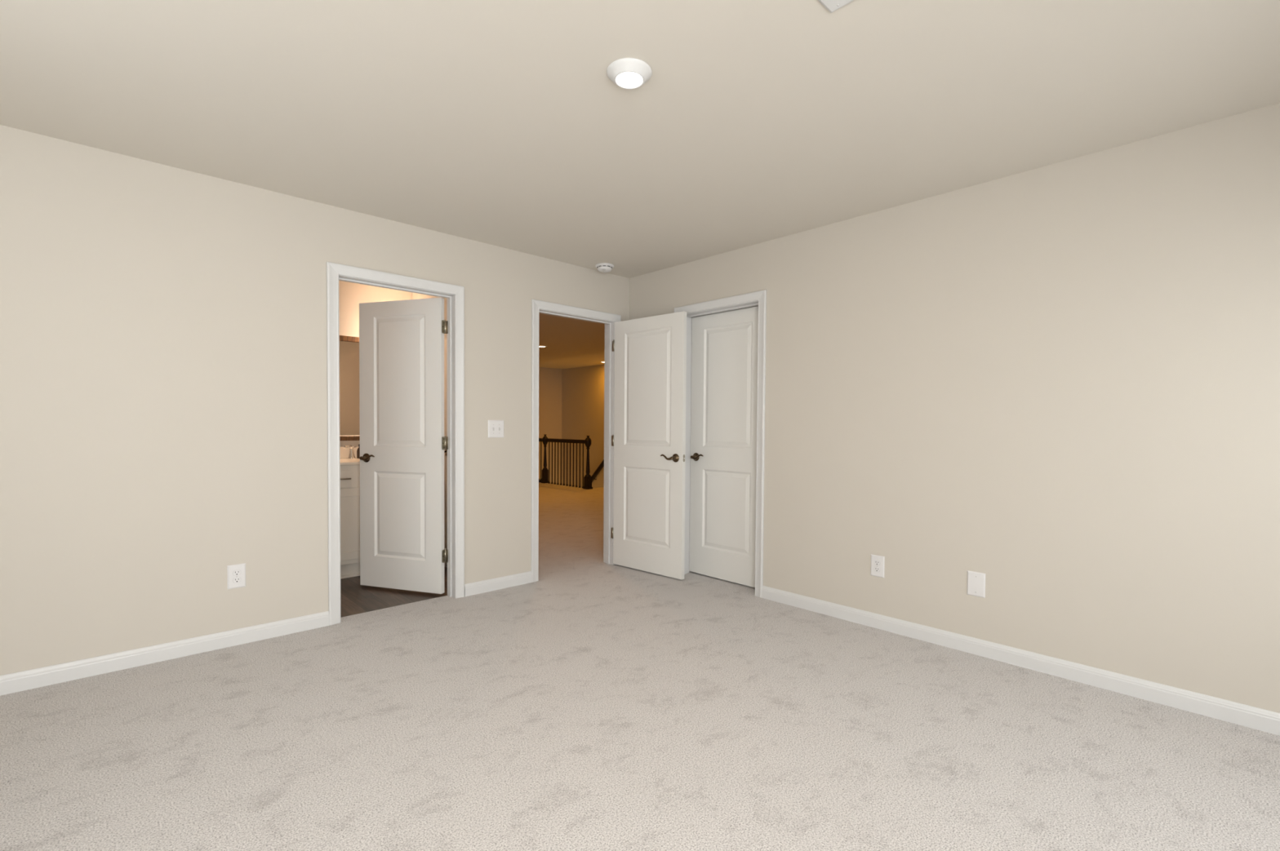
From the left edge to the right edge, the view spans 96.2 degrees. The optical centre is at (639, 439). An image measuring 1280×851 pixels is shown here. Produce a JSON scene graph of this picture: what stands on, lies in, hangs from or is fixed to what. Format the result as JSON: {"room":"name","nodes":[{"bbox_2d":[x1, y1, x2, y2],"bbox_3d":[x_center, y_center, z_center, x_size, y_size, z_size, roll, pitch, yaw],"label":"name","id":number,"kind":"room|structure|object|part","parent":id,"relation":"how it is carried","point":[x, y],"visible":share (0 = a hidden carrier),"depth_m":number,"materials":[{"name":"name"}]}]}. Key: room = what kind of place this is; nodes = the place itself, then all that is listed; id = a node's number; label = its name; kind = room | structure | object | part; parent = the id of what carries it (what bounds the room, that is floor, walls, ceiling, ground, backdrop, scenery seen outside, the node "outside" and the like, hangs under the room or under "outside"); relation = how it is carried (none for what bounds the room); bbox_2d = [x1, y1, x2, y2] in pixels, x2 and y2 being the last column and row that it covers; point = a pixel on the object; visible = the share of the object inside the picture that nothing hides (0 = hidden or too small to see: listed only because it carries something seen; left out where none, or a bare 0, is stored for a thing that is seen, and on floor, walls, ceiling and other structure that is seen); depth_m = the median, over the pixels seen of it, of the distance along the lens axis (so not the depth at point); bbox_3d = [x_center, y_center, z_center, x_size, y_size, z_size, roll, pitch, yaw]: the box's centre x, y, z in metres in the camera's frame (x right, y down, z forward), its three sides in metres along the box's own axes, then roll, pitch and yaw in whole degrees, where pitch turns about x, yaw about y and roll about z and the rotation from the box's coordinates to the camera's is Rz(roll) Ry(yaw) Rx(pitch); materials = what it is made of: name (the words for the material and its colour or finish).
{"room":"empty bedroom","nodes":[
{"label":"empty bedroom","id":0,"kind":"room"},
{"bbox_2d":[0,124,629,675],"bbox_3d":[-1.760,-0.134,3.463,4.690,2.440,0.120,-1,2,-43],"label":"wall","id":1,"kind":"structure","parent":0,"point":[163,353],"depth_m":2.88,"materials":[{"name":"paint"}]},
{"bbox_2d":[226,563,245,589],"bbox_3d":[-2.139,0.728,3.044,0.081,0.126,0.009,-1,2,-43],"label":"power outlet","id":2,"kind":"object","parent":1,"relation":"attached to","point":[236,574],"visible":1,"depth_m":3.04,"materials":[{"name":"white plastic"}]},
{"bbox_2d":[232,577,240,583],"bbox_3d":[-2.137,0.748,3.042,0.037,0.028,0.004,-1,2,-43],"label":"socket","id":3,"kind":"object","parent":2,"relation":"attached to","point":[235,580],"depth_m":3.04,"materials":[{"name":"grey plastic"}]},
{"bbox_2d":[232,569,240,576],"bbox_3d":[-2.138,0.709,3.042,0.037,0.028,0.001,-1,2,-43],"label":"socket","id":4,"kind":"object","parent":2,"relation":"attached to","point":[235,572],"depth_m":3.04,"materials":[{"name":"grey plastic"}]},
{"bbox_2d":[0,571,532,696],"bbox_3d":[-1.722,1.045,3.443,4.450,0.083,0.014,-1,2,-43],"label":"baseboard","id":5,"kind":"structure","parent":1,"relation":"attached to","point":[11,683],"depth_m":2.87,"materials":[{"name":"white paint"}]},
{"bbox_2d":[326,262,464,626],"bbox_3d":[-1.549,0.030,3.667,0.847,2.115,0.153,-1,2,-43],"label":"trim","id":6,"kind":"structure","parent":1,"relation":"attached to","point":[455,295],"depth_m":3.68,"materials":[{"name":"white paint"}]},
{"bbox_2d":[359,297,448,594],"bbox_3d":[-1.671,0.046,4.039,0.738,2.029,0.157,1,1,18],"label":"door","id":7,"kind":"structure","parent":1,"relation":"in","point":[403,442],"depth_m":4.02,"materials":[{"name":"white paint"}]},
{"bbox_3d":[-1.926,0.131,4.053,0.126,0.043,0.025,1,1,18],"label":"handle","id":8,"kind":"part","parent":7,"relation":"part of","materials":[{"name":"brown metal"}]},
{"bbox_2d":[488,420,503,437],"bbox_3d":[-1.016,-0.073,4.070,0.126,0.124,0.020,-1,2,-43],"label":"light switch","id":9,"kind":"object","parent":1,"relation":"attached to","point":[495,428],"visible":1,"depth_m":4.07,"materials":[{"name":"white plastic"}]},
{"bbox_2d":[530,299,621,582],"bbox_3d":[-0.535,0.014,4.622,0.872,2.115,0.153,-1,2,-43],"label":"trim","id":10,"kind":"structure","parent":1,"relation":"attached to","point":[538,307],"depth_m":4.68,"materials":[{"name":"white paint"}]},
{"bbox_2d":[610,311,686,579],"bbox_3d":[0.054,0.045,4.598,0.771,2.029,0.157,2,2,42],"label":"door","id":11,"kind":"structure","parent":1,"relation":"in","point":[648,440],"depth_m":4.55,"materials":[{"name":"white paint"}]},
{"bbox_3d":[0.205,0.138,4.376,0.126,0.043,0.025,2,2,42],"label":"handle","id":12,"kind":"part","parent":11,"relation":"part of","materials":[{"name":"brown metal"}]},
{"bbox_2d":[338,280,412,447],"bbox_3d":[-2.787,-0.155,4.652,2.085,2.470,0.120,-1,2,-43],"label":"wall","id":13,"kind":"structure","parent":0,"point":[351,295],"depth_m":4.88,"materials":[{"name":"paint"}]},
{"bbox_2d":[339,446,358,458],"bbox_3d":[-2.696,0.116,4.647,1.724,0.094,0.020,-1,2,-43],"label":"backsplash","id":14,"kind":"structure","parent":13,"relation":"attached to","point":[344,454],"depth_m":4.84,"materials":[{"name":"beige stone"}]},
{"bbox_2d":[339,335,359,440],"bbox_3d":[-2.656,-0.425,4.665,1.240,0.881,0.024,-1,2,-43],"label":"bathroom mirror","id":15,"kind":"object","parent":13,"relation":"attached to","point":[349,424],"visible":0.02,"depth_m":4.85,"materials":[{"name":"brown mirror"}]},
{"bbox_2d":[412,293,447,549],"bbox_3d":[-1.534,-0.149,4.755,0.120,2.470,1.450,-1,2,-43],"label":"wall","id":16,"kind":"structure","parent":0,"point":[415,295],"depth_m":4.75,"materials":[{"name":"paint"}]},
{"bbox_2d":[538,367,561,484],"bbox_3d":[-3.700,1.014,11.292,5.665,5.140,0.120,-1,2,-43],"label":"wall","id":17,"kind":"structure","parent":0,"point":[549,379],"depth_m":12.78,"materials":[{"name":"paint"}]},
{"bbox_2d":[561,364,604,488],"bbox_3d":[0.623,1.063,10.557,0.120,5.140,6.880,-1,2,-43],"label":"wall","id":18,"kind":"structure","parent":0,"point":[582,388],"depth_m":12.39,"materials":[{"name":"paint"}]},
{"bbox_2d":[591,459,604,482],"bbox_3d":[-0.955,0.775,12.075,0.090,2.240,2.352,-1,2,-43],"label":"stair handrail","id":19,"kind":"object","parent":18,"relation":"attached to","point":[601,466],"visible":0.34,"depth_m":11.94,"materials":[{"name":"brown wood"}]},
{"bbox_2d":[0,482,1279,850],"bbox_3d":[-0.879,1.051,5.793,8.900,0.030,11.750,-1,2,-43],"label":"floor","id":20,"kind":"structure","parent":0,"point":[591,704],"depth_m":2.14,"materials":[{"name":"carpet"}]},
{"bbox_2d":[340,464,359,578],"bbox_3d":[-2.498,0.628,4.453,1.714,0.874,0.598,-1,2,-43],"label":"bathroom vanity","id":21,"kind":"object","parent":20,"relation":"on","point":[349,474],"visible":0.16,"depth_m":4.38,"materials":[{"name":"beige paint"}]},
{"bbox_3d":[-2.256,0.298,4.317,0.155,0.128,0.019,-1,2,-43],"label":"drawer","id":22,"kind":"part","parent":21,"relation":"part of","materials":[{"name":"beige paint"}]},
{"bbox_2d":[339,457,359,465],"bbox_3d":[-2.503,0.180,4.444,1.724,0.020,0.582,-1,2,-43],"label":"countertop","id":23,"kind":"structure","parent":21,"relation":"on","point":[346,461],"depth_m":4.43,"materials":[{"name":"beige stone"}]},
{"bbox_2d":[343,444,356,458],"bbox_3d":[-2.403,0.105,4.757,0.060,0.115,0.150,0,1,-10],"label":"faucet","id":24,"kind":"object","parent":23,"relation":"on","point":[351,455],"visible":1,"depth_m":4.77,"materials":[{"name":"silver metal"}]},
{"bbox_3d":[-2.408,0.070,4.740,0.024,0.043,0.122,0,1,0],"label":"spout","id":25,"kind":"part","parent":24,"relation":"part of","materials":[{"name":"silver metal"}]},
{"bbox_2d":[356,444,359,458],"bbox_3d":[-2.362,0.101,4.841,0.048,0.120,0.048,-1,2,-43],"label":"soap bottle","id":26,"kind":"object","parent":23,"relation":"on","point":[358,448],"visible":0.45,"depth_m":4.82,"materials":[{"name":"brown plastic"}]},
{"bbox_3d":[-2.250,0.646,4.333,0.530,0.546,0.019,-1,2,-43],"label":"cabinet door","id":27,"kind":"part","parent":21,"relation":"part of","materials":[{"name":"beige paint"}]},
{"bbox_3d":[-1.743,0.903,11.470,0.110,0.022,2.300,-1,2,-43],"label":"trim","id":28,"kind":"structure","parent":20,"relation":"on","visible":0},
{"bbox_2d":[538,434,592,489],"bbox_3d":[-1.728,0.403,11.423,0.129,0.985,2.364,-1,2,-43],"label":"stair railing","id":29,"kind":"object","parent":28,"relation":"on","point":[587,480],"visible":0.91,"depth_m":11.15,"materials":[{"name":"brown wood"}]},
{"bbox_3d":[-1.923,0.504,11.632,0.119,0.770,0.119,-1,2,-43],"label":"newel post","id":30,"kind":"part","parent":29,"relation":"part of","materials":[{"name":"brown wood"}]},
{"bbox_3d":[-1.439,0.034,11.111,0.062,0.070,1.310,-1,2,-43],"label":"handrail","id":31,"kind":"part","parent":29,"relation":"part of","materials":[{"name":"brown wood"}]},
{"bbox_3d":[-0.963,0.535,10.613,0.129,0.770,0.129,-1,2,-43],"label":"newel post","id":32,"kind":"part","parent":29,"relation":"part of","materials":[{"name":"brown wood"}]},
{"bbox_2d":[0,0,1279,368],"bbox_3d":[-0.878,-1.454,5.773,9.170,0.100,12.070,-1,2,-43],"label":"ceiling","id":33,"kind":"structure","parent":0,"point":[501,123],"depth_m":2.21,"materials":[{"name":"beige paint"}]},
{"bbox_2d":[595,262,613,272],"bbox_3d":[-0.278,-1.345,4.523,0.146,0.050,0.146,-1,2,-43],"label":"smoke detector","id":34,"kind":"object","parent":33,"relation":"attached to","point":[602,267],"visible":1,"depth_m":4.48,"materials":[{"name":"white plastic"}]},
{"bbox_2d":[606,57,652,88],"bbox_3d":[-0.038,-1.293,2.044,0.162,0.030,0.162,-1,2,-43],"label":"recessed light","id":35,"kind":"object","parent":33,"relation":"in","point":[625,73],"visible":1,"depth_m":2.01,"materials":[{"name":"white paint"}]},
{"bbox_2d":[817,0,853,13],"bbox_3d":[0.573,-1.287,1.526,0.306,0.009,0.306,-1,2,-43],"label":"ceiling vent","id":36,"kind":"object","parent":33,"relation":"in","point":[831,6],"visible":1,"depth_m":1.70,"materials":[{"name":"white metal"}]},
{"bbox_2d":[718,306,756,313],"bbox_3d":[1.078,-0.130,4.732,1.180,2.470,1.927,-1,2,-43],"label":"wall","id":37,"kind":"structure","parent":0,"point":[753,306],"depth_m":5.56,"materials":[{"name":"paint"}]},
{"bbox_2d":[629,102,1279,713],"bbox_3d":[1.614,-0.104,3.215,0.120,2.440,4.870,-1,2,-43],"label":"wall","id":38,"kind":"structure","parent":0,"point":[1058,384],"depth_m":2.75,"materials":[{"name":"paint"}]},
{"bbox_2d":[674,289,766,598],"bbox_3d":[0.607,0.030,4.287,0.153,2.115,0.854,-1,2,-43],"label":"trim","id":39,"kind":"structure","parent":38,"relation":"attached to","point":[758,299],"depth_m":3.98,"materials":[{"name":"white paint"}]},
{"bbox_2d":[689,306,758,587],"bbox_3d":[0.663,0.055,4.344,0.157,2.029,0.735,-1,2,-43],"label":"door","id":40,"kind":"structure","parent":38,"relation":"in","point":[724,395],"depth_m":4.34,"materials":[{"name":"white paint"}]},
{"bbox_3d":[0.447,0.137,4.478,0.025,0.043,0.126,-1,2,-43],"label":"handle","id":41,"kind":"part","parent":40,"relation":"part of","materials":[{"name":"brown metal"}]},
{"bbox_2d":[870,554,884,577],"bbox_3d":[1.393,0.746,3.370,0.009,0.126,0.081,-1,2,-43],"label":"power outlet","id":42,"kind":"object","parent":38,"relation":"attached to","point":[877,562],"visible":1,"depth_m":3.37,"materials":[{"name":"white plastic"}]},
{"bbox_2d":[874,567,879,572],"bbox_3d":[1.391,0.765,3.369,0.003,0.026,0.034,-1,2,-43],"label":"socket","id":43,"kind":"object","parent":42,"relation":"attached to","point":[876,569],"depth_m":3.37,"materials":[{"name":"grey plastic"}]},
{"bbox_2d":[874,560,879,565],"bbox_3d":[1.392,0.726,3.368,0.003,0.026,0.034,-1,2,-43],"label":"socket","id":44,"kind":"object","parent":42,"relation":"attached to","point":[876,562],"depth_m":3.37,"materials":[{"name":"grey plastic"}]},
{"bbox_2d":[966,570,985,598],"bbox_3d":[1.751,0.756,2.991,0.007,0.127,0.085,-1,2,-43],"label":"blank wall plate","id":45,"kind":"object","parent":38,"relation":"attached to","point":[975,580],"visible":1,"depth_m":2.99,"materials":[{"name":"white plastic"}]},
{"bbox_2d":[761,586,1279,736],"bbox_3d":[1.521,1.073,3.236,0.014,0.083,4.736,-1,2,-43],"label":"baseboard","id":46,"kind":"structure","parent":38,"relation":"attached to","point":[1256,718],"depth_m":2.73,"materials":[{"name":"white paint"}]}
]}

